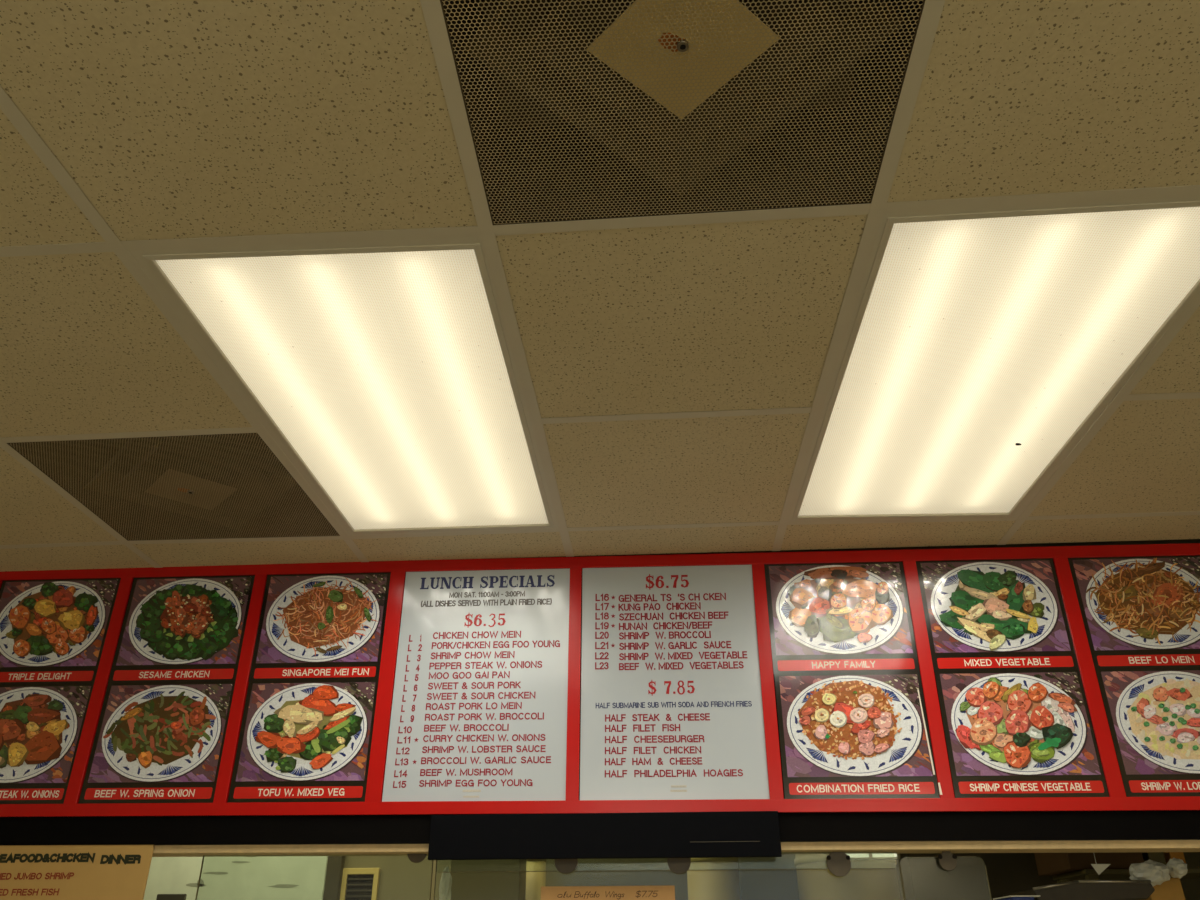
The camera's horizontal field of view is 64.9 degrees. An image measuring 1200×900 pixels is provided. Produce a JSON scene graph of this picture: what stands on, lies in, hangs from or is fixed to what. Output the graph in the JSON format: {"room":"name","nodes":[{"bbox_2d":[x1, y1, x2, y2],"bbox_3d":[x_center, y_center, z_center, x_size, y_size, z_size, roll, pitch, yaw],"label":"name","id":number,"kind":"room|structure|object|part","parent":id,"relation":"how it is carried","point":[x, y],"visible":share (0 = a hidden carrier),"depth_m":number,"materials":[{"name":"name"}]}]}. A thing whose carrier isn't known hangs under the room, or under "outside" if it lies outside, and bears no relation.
{"room":"chinese takeout restaurant","nodes":[
{"label":"chinese takeout restaurant","id":0,"kind":"room"},
{"bbox_2d":[143,856,327,899],"bbox_3d":[-1.292,1.624,3.207,0.689,0.530,0.013,-2,-28,3],"label":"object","id":1,"kind":"object","parent":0,"point":[248,877],"visible":0.56,"depth_m":3.27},
{"bbox_2d":[156,894,186,899],"bbox_3d":[-1.459,1.536,3.208,0.101,0.051,0.010,-2,-28,3],"label":"sign","id":2,"kind":"object","parent":1,"relation":"attached to","point":[159,896],"visible":1,"depth_m":3.21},
{"bbox_2d":[344,856,450,899],"bbox_3d":[-0.801,1.848,3.351,0.666,0.950,0.040,-2,-28,3],"label":"wall panel","id":3,"kind":"object","parent":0,"point":[400,878],"visible":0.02,"depth_m":3.47,"materials":[{"name":"beige paint"}]},
{"bbox_2d":[323,856,344,899],"bbox_3d":[-0.983,1.866,3.298,0.075,0.871,0.040,-2,-28,3],"label":"post","id":4,"kind":"object","parent":3,"relation":"attached to","point":[335,864],"visible":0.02,"depth_m":3.44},
{"bbox_2d":[340,868,379,899],"bbox_3d":[-0.878,1.772,3.362,0.135,0.520,0.018,-2,-28,3],"label":"grille","id":5,"kind":"object","parent":3,"relation":"attached to","point":[357,883],"visible":1,"depth_m":3.46,"materials":[{"name":"beige metal"}]},
{"bbox_2d":[525,859,545,899],"bbox_3d":[-0.226,1.801,3.018,0.088,1.034,0.088,-2,-28,3],"label":"pipe","id":6,"kind":"object","parent":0,"point":[534,881],"visible":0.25,"depth_m":3.17,"materials":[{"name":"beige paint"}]},
{"bbox_2d":[0,0,1199,571],"bbox_3d":[-0.205,-0.716,1.245,7.200,0.400,9.600,-2,-28,3],"label":"ceiling","id":7,"kind":"structure","parent":0,"point":[675,372],"depth_m":1.53,"materials":[{"name":"tile"}]},
{"bbox_2d":[7,433,339,540],"bbox_3d":[-1.033,0.022,2.406,0.607,0.202,0.593,-2,-28,3],"label":"ceiling vent","id":8,"kind":"object","parent":7,"relation":"in","point":[215,486],"visible":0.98,"depth_m":2.42,"materials":[{"name":"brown metal"}]},
{"bbox_3d":[-1.019,0.101,2.352,0.168,0.002,0.168,22,-35,-36],"label":"deflector plate","id":9,"kind":"part","parent":8,"relation":"part of","materials":[{"name":"beige metal"}]},
{"bbox_2d":[128,237,557,535],"bbox_3d":[-0.443,-0.106,2.084,0.589,0.122,1.200,-2,-28,3],"label":"ceiling light","id":10,"kind":"object","parent":7,"relation":"attached to","point":[385,373],"visible":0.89,"depth_m":1.86,"materials":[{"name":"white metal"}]},
{"bbox_2d":[440,0,924,224],"bbox_3d":[0.104,-0.591,1.266,0.597,0.202,0.598,-2,-28,3],"label":"ceiling vent","id":11,"kind":"object","parent":7,"relation":"in","point":[576,109],"visible":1,"depth_m":1.32,"materials":[{"name":"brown metal"}]},
{"bbox_3d":[0.105,-0.518,1.203,0.175,0.002,0.175,22,-35,-36],"label":"deflector plate","id":12,"kind":"part","parent":11,"relation":"part of","materials":[{"name":"beige metal"}]},
{"bbox_2d":[789,196,1199,520],"bbox_3d":[0.767,-0.149,2.012,0.614,0.122,1.215,-2,-28,3],"label":"ceiling light","id":13,"kind":"object","parent":7,"relation":"attached to","point":[980,347],"visible":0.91,"depth_m":1.80,"materials":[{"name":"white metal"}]},
{"bbox_2d":[546,858,687,899],"bbox_3d":[0.061,1.867,3.225,0.519,1.008,0.050,-2,-28,3],"label":"wall","id":14,"kind":"structure","parent":0,"point":[589,872],"depth_m":3.38,"materials":[{"name":"paint"}]},
{"bbox_2d":[687,857,739,899],"bbox_3d":[0.385,1.803,3.022,0.180,1.029,0.180,-2,-28,3],"label":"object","id":15,"kind":"object","parent":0,"point":[706,881],"visible":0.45,"depth_m":3.14,"materials":[{"name":"beige metal"}]},
{"bbox_2d":[738,854,798,899],"bbox_3d":[0.643,1.992,3.484,0.212,1.015,0.300,-2,-28,3],"label":"wall panel","id":16,"kind":"object","parent":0,"point":[753,884],"visible":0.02,"depth_m":3.52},
{"bbox_2d":[488,539,1199,558],"bbox_3d":[-0.077,1.319,2.294,7.200,3.000,0.100,-2,-28,3],"label":"wall","id":17,"kind":"structure","parent":0,"point":[1182,541],"depth_m":2.71,"materials":[{"name":"paint"}]},
{"bbox_2d":[0,684,93,803],"bbox_3d":[-1.603,0.804,2.592,0.370,0.320,0.009,-2,-28,3],"label":"card","id":18,"kind":"object","parent":17,"relation":"attached to","point":[41,726],"visible":1,"depth_m":2.59,"materials":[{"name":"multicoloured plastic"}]},
{"bbox_2d":[0,578,120,684],"bbox_3d":[-1.603,0.523,2.741,0.370,0.315,0.009,-2,-28,3],"label":"card","id":19,"kind":"object","parent":17,"relation":"attached to","point":[53,631],"visible":1,"depth_m":2.74,"materials":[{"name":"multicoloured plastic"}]},
{"bbox_2d":[0,845,153,899],"bbox_3d":[-1.447,1.212,2.371,0.582,0.420,0.006,-2,-28,3],"label":"menu poster","id":20,"kind":"object","parent":17,"relation":"attached to","point":[27,872],"visible":1,"depth_m":2.43,"materials":[{"name":"orange paper"}]},
{"bbox_2d":[78,682,234,803],"bbox_3d":[-1.197,0.793,2.569,0.372,0.320,0.006,-2,-28,3],"label":"card","id":21,"kind":"object","parent":17,"relation":"attached to","point":[153,742],"visible":1,"depth_m":2.56,"materials":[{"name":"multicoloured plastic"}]},
{"bbox_2d":[107,575,254,683],"bbox_3d":[-1.198,0.512,2.717,0.372,0.315,0.011,-2,-28,3],"label":"card","id":22,"kind":"object","parent":17,"relation":"attached to","point":[174,629],"visible":1,"depth_m":2.71,"materials":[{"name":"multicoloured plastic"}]},
{"bbox_2d":[228,680,377,802],"bbox_3d":[-0.793,0.781,2.544,0.371,0.320,0.008,-2,-28,3],"label":"menu picture","id":23,"kind":"object","parent":17,"relation":"attached to","point":[299,741],"visible":1,"depth_m":2.54,"materials":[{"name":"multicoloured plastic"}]},
{"bbox_2d":[195,855,432,899],"bbox_3d":[-0.739,1.300,2.350,0.615,0.589,0.006,-2,-28,3],"label":"shield","id":24,"kind":"object","parent":17,"relation":"hanging from","point":[203,855],"visible":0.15,"depth_m":2.45,"materials":[{"name":"clear plastic"}]},
{"bbox_2d":[248,572,390,681],"bbox_3d":[-0.794,0.501,2.694,0.371,0.315,0.008,-2,-28,3],"label":"card","id":25,"kind":"object","parent":17,"relation":"attached to","point":[312,627],"visible":1,"depth_m":2.69,"materials":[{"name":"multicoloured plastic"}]},
{"bbox_2d":[407,854,426,862],"bbox_3d":[-0.474,1.036,2.453,0.052,0.068,0.007,-2,-28,3],"label":"clip","id":26,"kind":"object","parent":17,"relation":"attached to","point":[415,858],"visible":0.37,"depth_m":2.44,"materials":[{"name":"brown plastic"}]},
{"bbox_2d":[382,569,569,801],"bbox_3d":[-0.326,0.629,2.592,0.482,0.635,0.005,-2,-28,3],"label":"menu sign","id":27,"kind":"object","parent":17,"relation":"attached to","point":[479,711],"visible":1,"depth_m":2.58,"materials":[{"name":"white plastic"}]},
{"bbox_2d":[554,859,577,873],"bbox_3d":[-0.087,1.043,2.420,0.060,0.078,0.007,-2,-28,3],"label":"clip","id":28,"kind":"object","parent":17,"relation":"attached to","point":[565,866],"visible":0.43,"depth_m":2.41,"materials":[{"name":"brown plastic"}]},
{"bbox_2d":[0,798,1199,844],"bbox_3d":[-0.082,0.949,2.420,5.200,0.132,0.025,-2,-28,3],"label":"trim","id":29,"kind":"structure","parent":17,"relation":"attached to","point":[1013,825],"depth_m":2.41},
{"bbox_2d":[0,543,1199,816],"bbox_3d":[-0.051,0.625,2.584,3.590,0.700,0.033,-2,-28,3],"label":"frame","id":30,"kind":"object","parent":17,"relation":"attached to","point":[373,804],"visible":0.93,"depth_m":2.54,"materials":[{"name":"red metal"}]},
{"bbox_3d":[-0.050,0.331,2.741,3.590,0.034,0.033,-2,-28,3],"label":"rail","id":31,"kind":"part","parent":30,"relation":"part of","materials":[{"name":"red metal"}]},
{"bbox_3d":[-0.052,0.919,2.427,3.590,0.032,0.033,-2,-28,3],"label":"rail","id":32,"kind":"part","parent":30,"relation":"part of","materials":[{"name":"red metal"}]},
{"bbox_2d":[428,811,781,859],"bbox_3d":[0.007,0.971,2.377,0.882,0.106,0.015,-2,-28,3],"label":"header board","id":33,"kind":"object","parent":17,"relation":"attached to","point":[731,833],"visible":1,"depth_m":2.37,"materials":[{"name":"black plastic"}]},
{"bbox_2d":[436,868,895,872],"bbox_3d":[0.159,1.049,2.405,1.165,0.042,0.004,-2,-28,3],"label":"strip","id":34,"kind":"object","parent":17,"relation":"attached to","point":[851,868],"visible":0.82,"depth_m":2.39,"materials":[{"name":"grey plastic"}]},
{"bbox_2d":[433,855,903,899],"bbox_3d":[0.165,1.278,2.295,1.180,0.571,0.006,-2,-28,3],"label":"shield","id":35,"kind":"object","parent":17,"relation":"hanging from","point":[897,855],"visible":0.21,"depth_m":2.38,"materials":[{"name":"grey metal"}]},
{"bbox_2d":[439,865,451,899],"bbox_3d":[-0.413,1.169,2.519,0.034,0.112,0.030,-2,-28,3],"label":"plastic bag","id":36,"kind":"object","parent":35,"relation":"hanging from","point":[446,878],"visible":0.98,"depth_m":2.51,"materials":[{"name":"white plastic"}]},
{"bbox_2d":[541,885,674,899],"bbox_3d":[0.019,1.143,2.371,0.339,0.089,0.001,-2,-28,3],"label":"note","id":37,"kind":"object","parent":35,"relation":"attached to","point":[547,892],"visible":1,"depth_m":2.38,"materials":[{"name":"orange paper"}]},
{"bbox_2d":[580,565,769,799],"bbox_3d":[0.191,0.615,2.561,0.486,0.635,0.005,-2,-28,3],"label":"menu sign","id":38,"kind":"object","parent":17,"relation":"attached to","point":[672,708],"visible":1,"depth_m":2.55,"materials":[{"name":"white plastic"}]},
{"bbox_2d":[152,840,1199,856],"bbox_3d":[-0.078,1.029,2.437,5.200,0.044,0.102,-2,-28,3],"label":"trim","id":39,"kind":"structure","parent":17,"relation":"attached to","point":[1045,846],"depth_m":2.36,"materials":[{"name":"beige wood"}]},
{"bbox_2d":[667,858,690,873],"bbox_3d":[0.201,1.036,2.402,0.060,0.078,0.007,-2,-28,3],"label":"clip","id":40,"kind":"object","parent":17,"relation":"attached to","point":[676,865],"visible":0.47,"depth_m":2.39,"materials":[{"name":"brown plastic"}]},
{"bbox_2d":[827,852,850,876],"bbox_3d":[0.600,1.030,2.376,0.060,0.078,0.007,-2,-28,3],"label":"clip","id":41,"kind":"object","parent":17,"relation":"attached to","point":[838,863],"visible":0.96,"depth_m":2.37,"materials":[{"name":"brown plastic"}]},
{"bbox_2d":[764,562,919,673],"bbox_3d":[0.662,0.459,2.607,0.389,0.315,0.010,-2,-28,3],"label":"card","id":42,"kind":"object","parent":17,"relation":"attached to","point":[824,617],"visible":1,"depth_m":2.60,"materials":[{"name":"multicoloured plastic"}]},
{"bbox_2d":[774,672,941,798],"bbox_3d":[0.664,0.739,2.457,0.392,0.320,0.010,-2,-28,3],"label":"menu picture","id":43,"kind":"object","parent":17,"relation":"attached to","point":[842,735],"visible":1,"depth_m":2.45,"materials":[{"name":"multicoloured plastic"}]},
{"bbox_2d":[847,853,900,859],"bbox_3d":[0.704,1.031,2.476,0.151,0.078,0.052,-2,-28,3],"label":"lamp","id":44,"kind":"object","parent":17,"relation":"attached to","point":[893,856],"visible":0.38,"depth_m":2.45,"materials":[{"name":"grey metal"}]},
{"bbox_2d":[938,851,956,870],"bbox_3d":[0.868,1.020,2.361,0.046,0.057,0.007,-2,-28,3],"label":"clip","id":45,"kind":"object","parent":17,"relation":"attached to","point":[947,860],"visible":1,"depth_m":2.36,"materials":[{"name":"brown plastic"}]},
{"bbox_2d":[900,856,991,899],"bbox_3d":[0.860,1.265,2.249,0.210,0.547,0.006,-2,-28,3],"label":"shield","id":46,"kind":"object","parent":45,"relation":"hanging from","point":[957,856],"visible":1,"depth_m":2.36,"materials":[{"name":"clear plastic"}]},
{"bbox_2d":[916,558,1078,671],"bbox_3d":[1.080,0.447,2.582,0.379,0.315,0.009,-2,-28,3],"label":"card","id":47,"kind":"object","parent":17,"relation":"attached to","point":[1002,614],"visible":1,"depth_m":2.58,"materials":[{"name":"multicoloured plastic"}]},
{"bbox_2d":[934,670,1109,797],"bbox_3d":[1.081,0.727,2.432,0.379,0.320,0.010,-2,-28,3],"label":"menu picture","id":48,"kind":"object","parent":17,"relation":"attached to","point":[1028,733],"visible":1,"depth_m":2.43,"materials":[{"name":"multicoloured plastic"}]},
{"bbox_2d":[1068,555,1199,669],"bbox_3d":[1.495,0.436,2.558,0.377,0.315,0.008,-2,-28,3],"label":"card","id":49,"kind":"object","parent":17,"relation":"attached to","point":[1143,612],"visible":1,"depth_m":2.56,"materials":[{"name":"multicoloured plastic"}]},
{"bbox_2d":[1095,668,1199,796],"bbox_3d":[1.496,0.716,2.408,0.377,0.320,0.008,-2,-28,3],"label":"card","id":50,"kind":"object","parent":17,"relation":"attached to","point":[1153,715],"visible":1,"depth_m":2.42,"materials":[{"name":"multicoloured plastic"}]},
{"bbox_2d":[794,854,899,899],"bbox_3d":[0.852,1.827,3.066,0.346,1.025,0.346,-2,-28,3],"label":"wall panel","id":51,"kind":"object","parent":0,"point":[816,883],"visible":0.48,"depth_m":3.12,"materials":[{"name":"metal"}]},
{"bbox_2d":[993,895,1040,899],"bbox_3d":[1.156,1.280,2.605,0.079,0.086,0.159,-2,-28,3],"label":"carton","id":52,"kind":"object","parent":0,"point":[1012,897],"visible":1,"depth_m":2.56,"materials":[{"name":"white cardboard"}]},
{"bbox_2d":[1003,880,1154,899],"bbox_3d":[1.368,1.280,2.717,0.328,0.062,0.286,-2,-28,3],"label":"baking pan","id":53,"kind":"object","parent":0,"point":[1076,889],"visible":0.98,"depth_m":2.60,"materials":[{"name":"silver metal"}]},
{"bbox_2d":[1091,855,1109,874],"bbox_3d":[1.394,1.138,2.636,0.054,0.088,0.002,-2,-28,3],"label":"pennant","id":54,"kind":"object","parent":53,"relation":"on","point":[1099,868],"visible":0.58,"depth_m":2.62,"materials":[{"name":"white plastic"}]},
{"bbox_2d":[1129,859,1170,885],"bbox_3d":[1.558,1.202,2.680,0.104,0.072,0.101,-17,-32,28],"label":"plastic bag","id":55,"kind":"object","parent":53,"relation":"on","point":[1158,873],"visible":0.89,"depth_m":2.65,"materials":[{"name":"white plastic"}]},
{"bbox_2d":[1143,878,1184,899],"bbox_3d":[1.634,1.353,2.780,0.095,0.158,0.200,-2,-28,3],"label":"carton","id":56,"kind":"object","parent":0,"point":[1171,889],"visible":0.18,"depth_m":2.71,"materials":[{"name":"brown cardboard"}]},
{"bbox_2d":[1166,858,1187,878],"bbox_3d":[1.642,1.191,2.691,0.046,0.055,0.080,-2,-28,3],"label":"plastic bag","id":57,"kind":"object","parent":56,"relation":"on","point":[1177,868],"visible":0.93,"depth_m":2.67,"materials":[{"name":"white plastic"}]},
{"bbox_2d":[1180,852,1199,899],"bbox_3d":[0.111,2.665,4.812,7.200,3.000,0.100,-2,-28,3],"label":"wall","id":58,"kind":"structure","parent":0,"point":[1191,887],"depth_m":4.79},
{"bbox_3d":[-0.196,1.798,-0.099,7.200,0.100,9.600,-2,-28,3],"label":"floor","id":59,"kind":"structure","parent":0,"visible":0},
{"bbox_2d":[450,859,526,899],"bbox_3d":[-0.359,1.766,2.856,0.224,1.076,0.150,-2,-28,3],"label":"wall panel","id":60,"kind":"object","parent":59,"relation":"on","point":[472,882],"visible":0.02,"depth_m":2.99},
{"bbox_2d":[896,853,1073,899],"bbox_3d":[1.552,2.022,3.571,0.712,1.043,0.400,-2,-28,3],"label":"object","id":61,"kind":"object","parent":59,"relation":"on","point":[923,878],"visible":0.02,"depth_m":3.58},
{"bbox_2d":[1052,868,1199,882],"bbox_3d":[1.865,2.218,2.738,0.571,1.821,0.300,-2,-28,3],"label":"steel shelf","id":62,"kind":"object","parent":59,"relation":"on","point":[1192,873],"visible":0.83,"depth_m":3.11,"materials":[{"name":"black metal"}]},
{"bbox_2d":[1034,852,1143,875],"bbox_3d":[1.659,1.381,3.224,0.240,0.113,0.300,-2,-28,3],"label":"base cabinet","id":63,"kind":"object","parent":62,"relation":"on","point":[1048,864],"visible":0.28,"depth_m":3.08,"materials":[{"name":"brown wood"}]},
{"bbox_3d":[1.597,2.175,2.640,0.030,1.807,0.030,-2,-28,3],"label":"leg","id":64,"kind":"part","parent":62,"relation":"part of","materials":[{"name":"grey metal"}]},
{"bbox_2d":[1142,852,1166,865],"bbox_3d":[1.819,1.374,3.159,0.049,0.062,0.200,-2,-28,3],"label":"carton","id":65,"kind":"object","parent":62,"relation":"on","point":[1159,857],"visible":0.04,"depth_m":3.08,"materials":[{"name":"brown cardboard"}]},
{"bbox_2d":[1163,852,1185,863],"bbox_3d":[1.884,1.373,3.155,0.044,0.062,0.200,-2,-28,3],"label":"carton","id":66,"kind":"object","parent":62,"relation":"on","point":[1168,855],"visible":0.1,"depth_m":3.07,"materials":[{"name":"brown cardboard"}]}
]}

